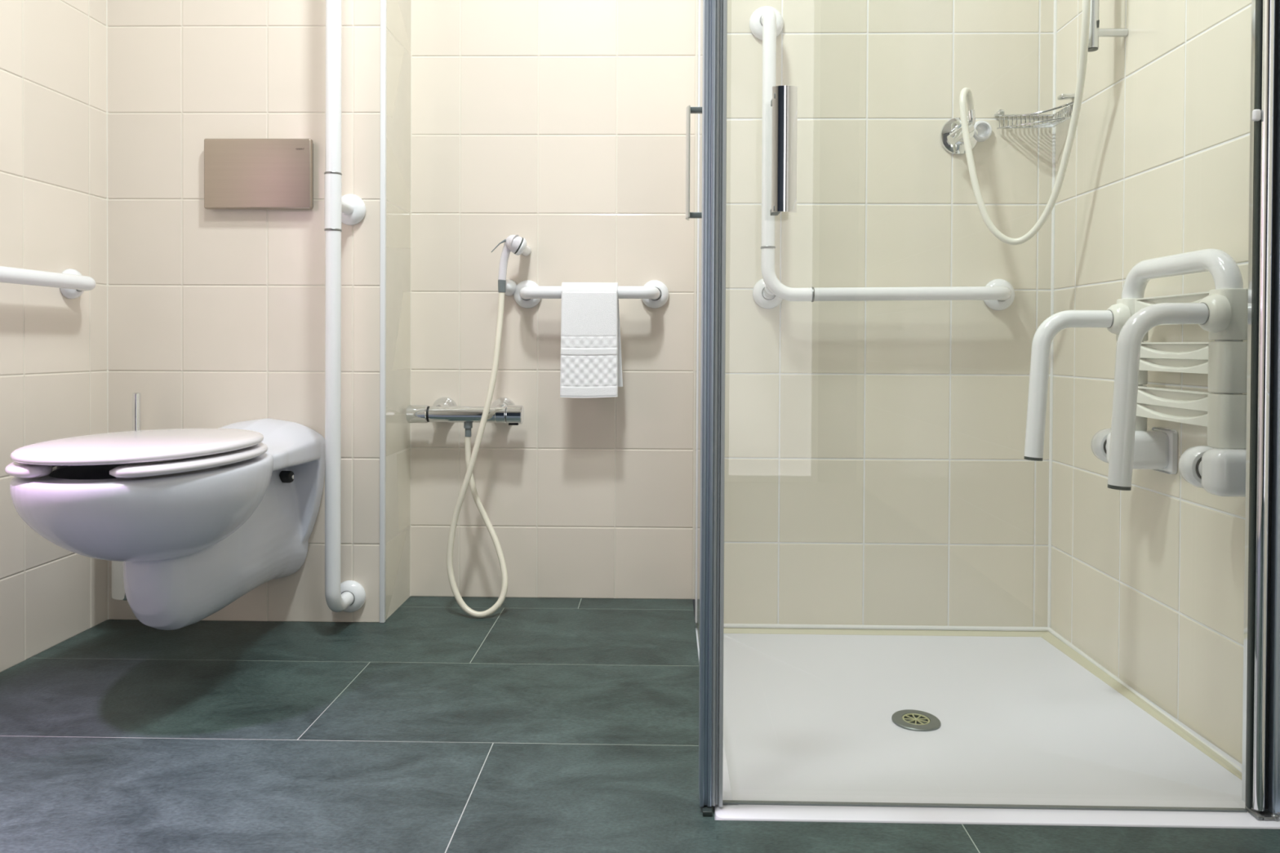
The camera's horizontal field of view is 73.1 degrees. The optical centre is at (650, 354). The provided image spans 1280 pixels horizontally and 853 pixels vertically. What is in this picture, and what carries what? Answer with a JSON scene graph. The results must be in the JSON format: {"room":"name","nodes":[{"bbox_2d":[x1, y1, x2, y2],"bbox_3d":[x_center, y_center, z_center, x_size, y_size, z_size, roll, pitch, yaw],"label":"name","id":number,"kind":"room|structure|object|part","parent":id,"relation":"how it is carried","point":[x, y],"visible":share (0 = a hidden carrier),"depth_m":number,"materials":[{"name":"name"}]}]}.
{"room":"accessible bathroom","nodes":[
{"label":"accessible bathroom","id":0,"kind":"room"},
{"bbox_2d":[0,0,107,672],"bbox_3d":[-1.324,-0.584,0.163,0.050,2.450,3.687,0,1,1],"label":"wall","id":1,"kind":"structure","parent":0,"point":[53,108],"depth_m":1.82,"materials":[{"name":"beige tile"}]},
{"bbox_2d":[0,266,95,298],"bbox_3d":[-1.242,-0.148,1.462,0.067,0.066,0.904,0,1,1],"label":"grab rail","id":2,"kind":"object","parent":1,"relation":"attached to","point":[72,284],"visible":1,"depth_m":1.75,"materials":[{"name":"white plastic"}]},
{"bbox_2d":[107,0,411,622],"bbox_3d":[-0.936,-0.603,2.124,0.648,2.450,0.250,0,1,1],"label":"wall","id":3,"kind":"structure","parent":0,"point":[216,317],"depth_m":2.00,"materials":[{"name":"beige tile"}]},
{"bbox_2d":[106,0,108,619],"bbox_3d":[-1.262,-0.604,2.005,0.004,2.450,0.004,0,1,1],"label":"trim","id":4,"kind":"structure","parent":3,"relation":"attached to","point":[107,26],"depth_m":2.01,"materials":[{"name":"tile"}]},
{"bbox_2d":[111,392,141,600],"bbox_3d":[-1.161,0.316,1.958,0.100,0.458,0.112,0,1,1],"label":"toilet brush","id":5,"kind":"object","parent":3,"relation":"attached to","point":[117,591],"visible":0.22,"depth_m":1.91,"materials":[{"name":"silver metal"}]},
{"bbox_3d":[-1.161,0.205,1.951,0.017,0.236,0.017,0,1,1],"label":"handle","id":6,"kind":"part","parent":5,"relation":"part of","materials":[{"name":"silver metal"}]},
{"bbox_2d":[4,417,324,630],"bbox_3d":[-0.889,0.336,1.657,0.357,0.380,0.701,0,1,1],"label":"toilet","id":7,"kind":"object","parent":3,"relation":"attached to","point":[197,520],"visible":1,"depth_m":1.51,"materials":[{"name":"white glazed ceramic"},{"name":"white plastic"}]},
{"bbox_3d":[-0.889,0.181,1.540,0.353,0.019,0.441,0,1,1],"label":"seat","id":8,"kind":"part","parent":7,"relation":"part of","materials":[{"name":"white plastic"}]},
{"bbox_3d":[-0.891,0.158,1.527,0.344,0.020,0.445,0,1,1],"label":"lid","id":9,"kind":"part","parent":7,"relation":"part of","materials":[{"name":"white plastic"}]},
{"bbox_2d":[204,138,313,208],"bbox_3d":[-0.900,-0.414,1.988,0.249,0.161,0.024,0,1,1],"label":"flush plate","id":10,"kind":"object","parent":3,"relation":"attached to","point":[239,173],"visible":1,"depth_m":1.98,"materials":[{"name":"grey metal"}]},
{"bbox_3d":[-0.899,-0.414,1.994,0.239,0.149,0.012,0,1,1],"label":"frame","id":11,"kind":"part","parent":10,"relation":"part of","materials":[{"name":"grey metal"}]},
{"bbox_2d":[324,0,365,612],"bbox_3d":[-0.694,-0.266,1.935,0.074,1.732,0.125,0,1,1],"label":"support pole","id":12,"kind":"object","parent":3,"relation":"attached to","point":[348,596],"visible":1,"depth_m":1.88,"materials":[{"name":"white plastic"}]},
{"bbox_3d":[-0.694,-0.333,1.947,0.034,0.034,0.093,0,1,1],"label":"bracket arm","id":13,"kind":"part","parent":12,"relation":"part of","materials":[{"name":"white plastic"}]},
{"bbox_2d":[379,0,386,622],"bbox_3d":[-0.617,-0.600,1.995,0.012,2.450,0.012,0,1,1],"label":"trim","id":14,"kind":"structure","parent":3,"relation":"attached to","point":[383,2],"depth_m":2.00,"materials":[{"name":"white paint"}]},
{"bbox_2d":[409,11,412,596],"bbox_3d":[-0.610,-0.603,2.202,0.004,2.450,0.004,0,1,1],"label":"trim","id":15,"kind":"structure","parent":3,"relation":"attached to","point":[411,11],"depth_m":2.21,"materials":[{"name":"tile"}]},
{"bbox_2d":[385,0,410,619],"bbox_3d":[-0.628,-0.602,2.100,0.030,2.450,0.206,0,1,1],"label":"wall","id":16,"kind":"structure","parent":0,"point":[397,220],"depth_m":2.10,"materials":[{"name":"tile"}]},
{"bbox_2d":[410,0,697,599],"bbox_3d":[-0.245,-0.601,2.221,0.731,2.450,0.050,0,1,1],"label":"wall","id":17,"kind":"structure","parent":0,"point":[558,126],"depth_m":2.20,"materials":[{"name":"beige tile"}]},
{"bbox_2d":[405,396,524,436],"bbox_3d":[-0.459,0.157,2.165,0.286,0.094,0.085,0,1,1],"label":"mixer tap","id":18,"kind":"object","parent":17,"relation":"attached to","point":[444,409],"visible":1,"depth_m":2.13,"materials":[{"name":"silver metal"}]},
{"bbox_3d":[-0.578,0.149,2.149,0.050,0.045,0.045,0,1,1],"label":"temperature knob","id":19,"kind":"part","parent":18,"relation":"part of","materials":[{"name":"silver metal"}]},
{"bbox_2d":[463,422,472,436],"bbox_3d":[-0.453,0.186,2.147,0.021,0.037,0.021,0,1,1],"label":"outlet","id":20,"kind":"object","parent":18,"relation":"attached to","point":[468,426],"depth_m":2.14,"materials":[{"name":"grey plastic"}]},
{"bbox_2d":[446,292,507,617],"bbox_3d":[-0.414,0.234,2.093,0.147,0.780,0.122,0,1,1],"label":"shower hose","id":21,"kind":"object","parent":18,"relation":"attached to","point":[470,460],"visible":1,"depth_m":2.08,"materials":[{"name":"white plastic"}]},
{"bbox_3d":[-0.336,0.150,2.144,0.038,0.047,0.047,0,1,1],"label":"flow knob","id":22,"kind":"part","parent":18,"relation":"part of","materials":[{"name":"silver metal"}]},
{"bbox_2d":[504,279,516,296],"bbox_3d":[-0.360,-0.169,2.183,0.043,0.043,0.038,0,1,1],"label":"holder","id":23,"kind":"object","parent":17,"relation":"attached to","point":[511,285],"visible":0.56,"depth_m":2.18,"materials":[{"name":"white plastic"}]},
{"bbox_2d":[515,238,531,256],"bbox_3d":[-0.320,-0.266,2.157,0.032,0.043,0.086,0,1,1],"label":"holder","id":24,"kind":"object","parent":17,"relation":"attached to","point":[525,250],"visible":0.88,"depth_m":2.13,"materials":[{"name":"white plastic"}]},
{"bbox_2d":[491,235,523,293],"bbox_3d":[-0.351,-0.223,2.131,0.078,0.142,0.051,0,1,1],"label":"shower","id":25,"kind":"object","parent":24,"relation":"in","point":[513,243],"visible":1,"depth_m":2.13,"materials":[{"name":"white plastic"}]},
{"bbox_3d":[-0.348,-0.238,2.135,0.057,0.111,0.036,1,1,36],"label":"handle","id":26,"kind":"part","parent":25,"relation":"part of","materials":[{"name":"white plastic"}]},
{"bbox_3d":[-0.318,-0.264,2.168,0.028,0.028,0.064,0,1,1],"label":"arm","id":27,"kind":"part","parent":24,"relation":"part of","materials":[{"name":"white plastic"}]},
{"bbox_2d":[513,280,669,308],"bbox_3d":[-0.151,-0.152,2.152,0.396,0.073,0.093,0,1,1],"label":"towel rail","id":28,"kind":"object","parent":17,"relation":"attached to","point":[655,294],"visible":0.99,"depth_m":2.12,"materials":[{"name":"white plastic"}]},
{"bbox_3d":[-0.151,-0.152,2.151,0.355,0.032,0.092,0,1,1],"label":"rail","id":29,"kind":"part","parent":28,"relation":"part of","materials":[{"name":"white plastic"}]},
{"bbox_2d":[560,282,622,397],"bbox_3d":[-0.143,-0.035,2.122,0.150,0.282,0.060,0,1,1],"label":"towel","id":30,"kind":"object","parent":28,"relation":"hanging from","point":[591,362],"visible":1,"depth_m":2.10,"materials":[{"name":"white fabric"}]},
{"bbox_2d":[0,596,1279,852],"bbox_3d":[-0.200,0.706,0.260,2.208,0.120,3.897,0,1,1],"label":"floor","id":31,"kind":"structure","parent":0,"point":[532,725],"depth_m":1.40,"materials":[{"name":"dark slate tile"},{"name":"pale grout"}]},
{"bbox_2d":[695,623,1279,829],"bbox_3d":[0.515,0.661,1.606,0.837,0.058,0.869,0,1,1],"label":"shower tray","id":32,"kind":"object","parent":31,"relation":"in","point":[1026,716],"visible":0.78,"depth_m":1.47,"materials":[{"name":"white ceramic"}]},
{"bbox_2d":[891,709,940,731],"bbox_3d":[0.471,0.651,1.528,0.083,0.012,0.083,0,1,1],"label":"shower drain","id":33,"kind":"object","parent":32,"relation":"in","point":[908,719],"visible":1,"depth_m":1.52,"materials":[{"name":"silver metal"}]},
{"bbox_2d":[694,0,698,599],"bbox_3d":[0.138,-0.598,2.112,0.040,2.450,0.152,0,1,1],"label":"wall","id":34,"kind":"structure","parent":0,"point":[698,0],"depth_m":2.19,"materials":[{"name":"tile"}]},
{"bbox_2d":[694,0,699,622],"bbox_3d":[0.117,-0.372,2.015,0.012,2.000,0.028,0,1,1],"label":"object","id":35,"kind":"object","parent":34,"relation":"attached to","point":[699,0],"visible":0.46,"depth_m":2.01,"materials":[{"name":"white paint"}]},
{"bbox_2d":[685,0,715,816],"bbox_3d":[0.087,-0.368,1.591,0.054,2.000,0.829,0,1,1],"label":"shower door","id":36,"kind":"structure","parent":34,"relation":"attached to","point":[706,108],"depth_m":1.20,"materials":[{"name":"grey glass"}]},
{"bbox_3d":[0.078,-0.215,1.334,0.040,0.008,0.011,0,1,1],"label":"grip arm","id":37,"kind":"part","parent":36,"relation":"part of","materials":[{"name":"grey plastic"}]},
{"bbox_3d":[0.079,-0.377,1.332,0.040,0.008,0.011,0,1,1],"label":"grip arm","id":38,"kind":"part","parent":36,"relation":"part of","materials":[{"name":"grey plastic"}]},
{"bbox_3d":[0.108,-0.370,1.613,0.006,1.994,0.785,0,1,1],"label":"glass panel","id":39,"kind":"part","parent":36,"relation":"part of","materials":[{"name":"clear glass"}]},
{"bbox_2d":[696,0,1053,627],"bbox_3d":[0.532,-0.565,2.050,0.829,2.510,0.050,0,1,1],"label":"wall","id":40,"kind":"structure","parent":0,"point":[877,472],"depth_m":2.03,"materials":[{"name":"tile"}]},
{"bbox_2d":[749,5,1014,310],"bbox_3d":[0.542,-0.458,1.983,0.624,0.710,0.085,0,1,1],"label":"grab rail","id":41,"kind":"object","parent":40,"relation":"attached to","point":[766,22],"visible":1,"depth_m":1.95,"materials":[{"name":"white plastic"}]},
{"bbox_2d":[940,109,991,155],"bbox_3d":[0.737,-0.496,1.987,0.118,0.119,0.068,0,1,1],"label":"shower valve","id":42,"kind":"object","parent":40,"relation":"attached to","point":[951,133],"visible":0.82,"depth_m":2.01,"materials":[{"name":"silver metal"}]},
{"bbox_3d":[0.708,-0.504,1.969,0.061,0.053,0.025,0,1,-6],"label":"lever","id":43,"kind":"part","parent":42,"relation":"part of","materials":[{"name":"silver metal"}]},
{"bbox_2d":[959,0,1090,244],"bbox_3d":[0.805,-0.624,1.821,0.105,0.773,0.339,0,1,-26],"label":"shower hose","id":44,"kind":"object","parent":42,"relation":"attached to","point":[966,96],"visible":1,"depth_m":1.83,"materials":[{"name":"white plastic"}]},
{"bbox_2d":[994,93,1075,128],"bbox_3d":[0.873,-0.546,1.959,0.142,0.062,0.118,0,1,1],"label":"basket","id":45,"kind":"object","parent":40,"relation":"attached to","point":[1057,119],"visible":0.98,"depth_m":1.96,"materials":[{"name":"silver metal"}]},
{"bbox_2d":[1047,0,1057,627],"bbox_3d":[0.945,-0.584,2.015,0.008,2.468,0.008,0,1,1],"label":"trim","id":46,"kind":"structure","parent":40,"relation":"attached to","point":[1055,32],"depth_m":2.02,"materials":[{"name":"white plastic"}]},
{"bbox_2d":[1050,0,1251,764],"bbox_3d":[0.934,-0.542,0.146,0.050,2.510,3.741,0,1,1],"label":"wall","id":47,"kind":"structure","parent":0,"point":[1148,579],"depth_m":1.62,"materials":[{"name":"tile"}]},
{"bbox_2d":[1088,0,1128,52],"bbox_3d":[0.898,-0.993,1.700,0.086,0.784,0.040,0,1,1],"label":"slide rail","id":48,"kind":"object","parent":47,"relation":"attached to","point":[1095,32],"visible":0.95,"depth_m":1.70,"materials":[{"name":"metal"}]},
{"bbox_3d":[0.875,-0.994,1.700,0.024,0.782,0.024,0,1,1],"label":"rail","id":49,"kind":"part","parent":48,"relation":"part of","materials":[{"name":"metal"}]},
{"bbox_2d":[1023,248,1248,497],"bbox_3d":[0.807,0.024,1.447,0.248,0.380,0.404,0,1,1],"label":"shower seat","id":50,"kind":"object","parent":47,"relation":"attached to","point":[1220,468],"visible":1,"depth_m":1.32,"materials":[{"name":"white plastic"}]},
{"bbox_3d":[0.865,0.172,1.627,0.066,0.066,0.044,0,1,1],"label":"hinge knob","id":51,"kind":"part","parent":50,"relation":"part of","materials":[{"name":"white plastic"}]},
{"bbox_3d":[0.928,0.174,1.558,0.010,0.079,0.068,0,1,1],"label":"foot plate","id":52,"kind":"part","parent":50,"relation":"part of","materials":[{"name":"white plastic"}]},
{"bbox_3d":[0.875,-0.074,1.437,0.014,0.049,0.235,0,1,1],"label":"slat panel","id":53,"kind":"part","parent":50,"relation":"part of","materials":[{"name":"beige plastic"}]},
{"bbox_3d":[0.874,0.085,1.439,0.014,0.052,0.235,0,1,1],"label":"slat panel","id":54,"kind":"part","parent":50,"relation":"part of","materials":[{"name":"beige plastic"}]},
{"bbox_3d":[0.874,0.005,1.438,0.014,0.050,0.235,0,1,1],"label":"slat panel","id":55,"kind":"part","parent":50,"relation":"part of","materials":[{"name":"beige plastic"}]},
{"bbox_3d":[0.860,0.175,1.347,0.066,0.066,0.044,0,1,1],"label":"hinge knob","id":56,"kind":"part","parent":50,"relation":"part of","materials":[{"name":"white plastic"}]},
{"bbox_2d":[1241,0,1279,821],"bbox_3d":[0.882,-0.361,1.188,0.092,1.997,0.045,0,1,1],"label":"shower door frame","id":57,"kind":"structure","parent":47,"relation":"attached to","point":[1260,773],"depth_m":1.19,"materials":[{"name":"silver metal"}]},
{"bbox_2d":[711,0,1261,812],"bbox_3d":[0.464,-0.363,1.180,0.747,1.996,0.051,0,1,1],"label":"shower door","id":58,"kind":"structure","parent":57,"relation":"attached to","point":[784,102],"depth_m":1.20,"materials":[{"name":"clear glass"}]},
{"bbox_3d":[0.172,-0.197,1.184,0.011,0.008,0.039,0,1,1],"label":"grip arm","id":59,"kind":"part","parent":58,"relation":"part of","materials":[{"name":"grey plastic"}]}
]}

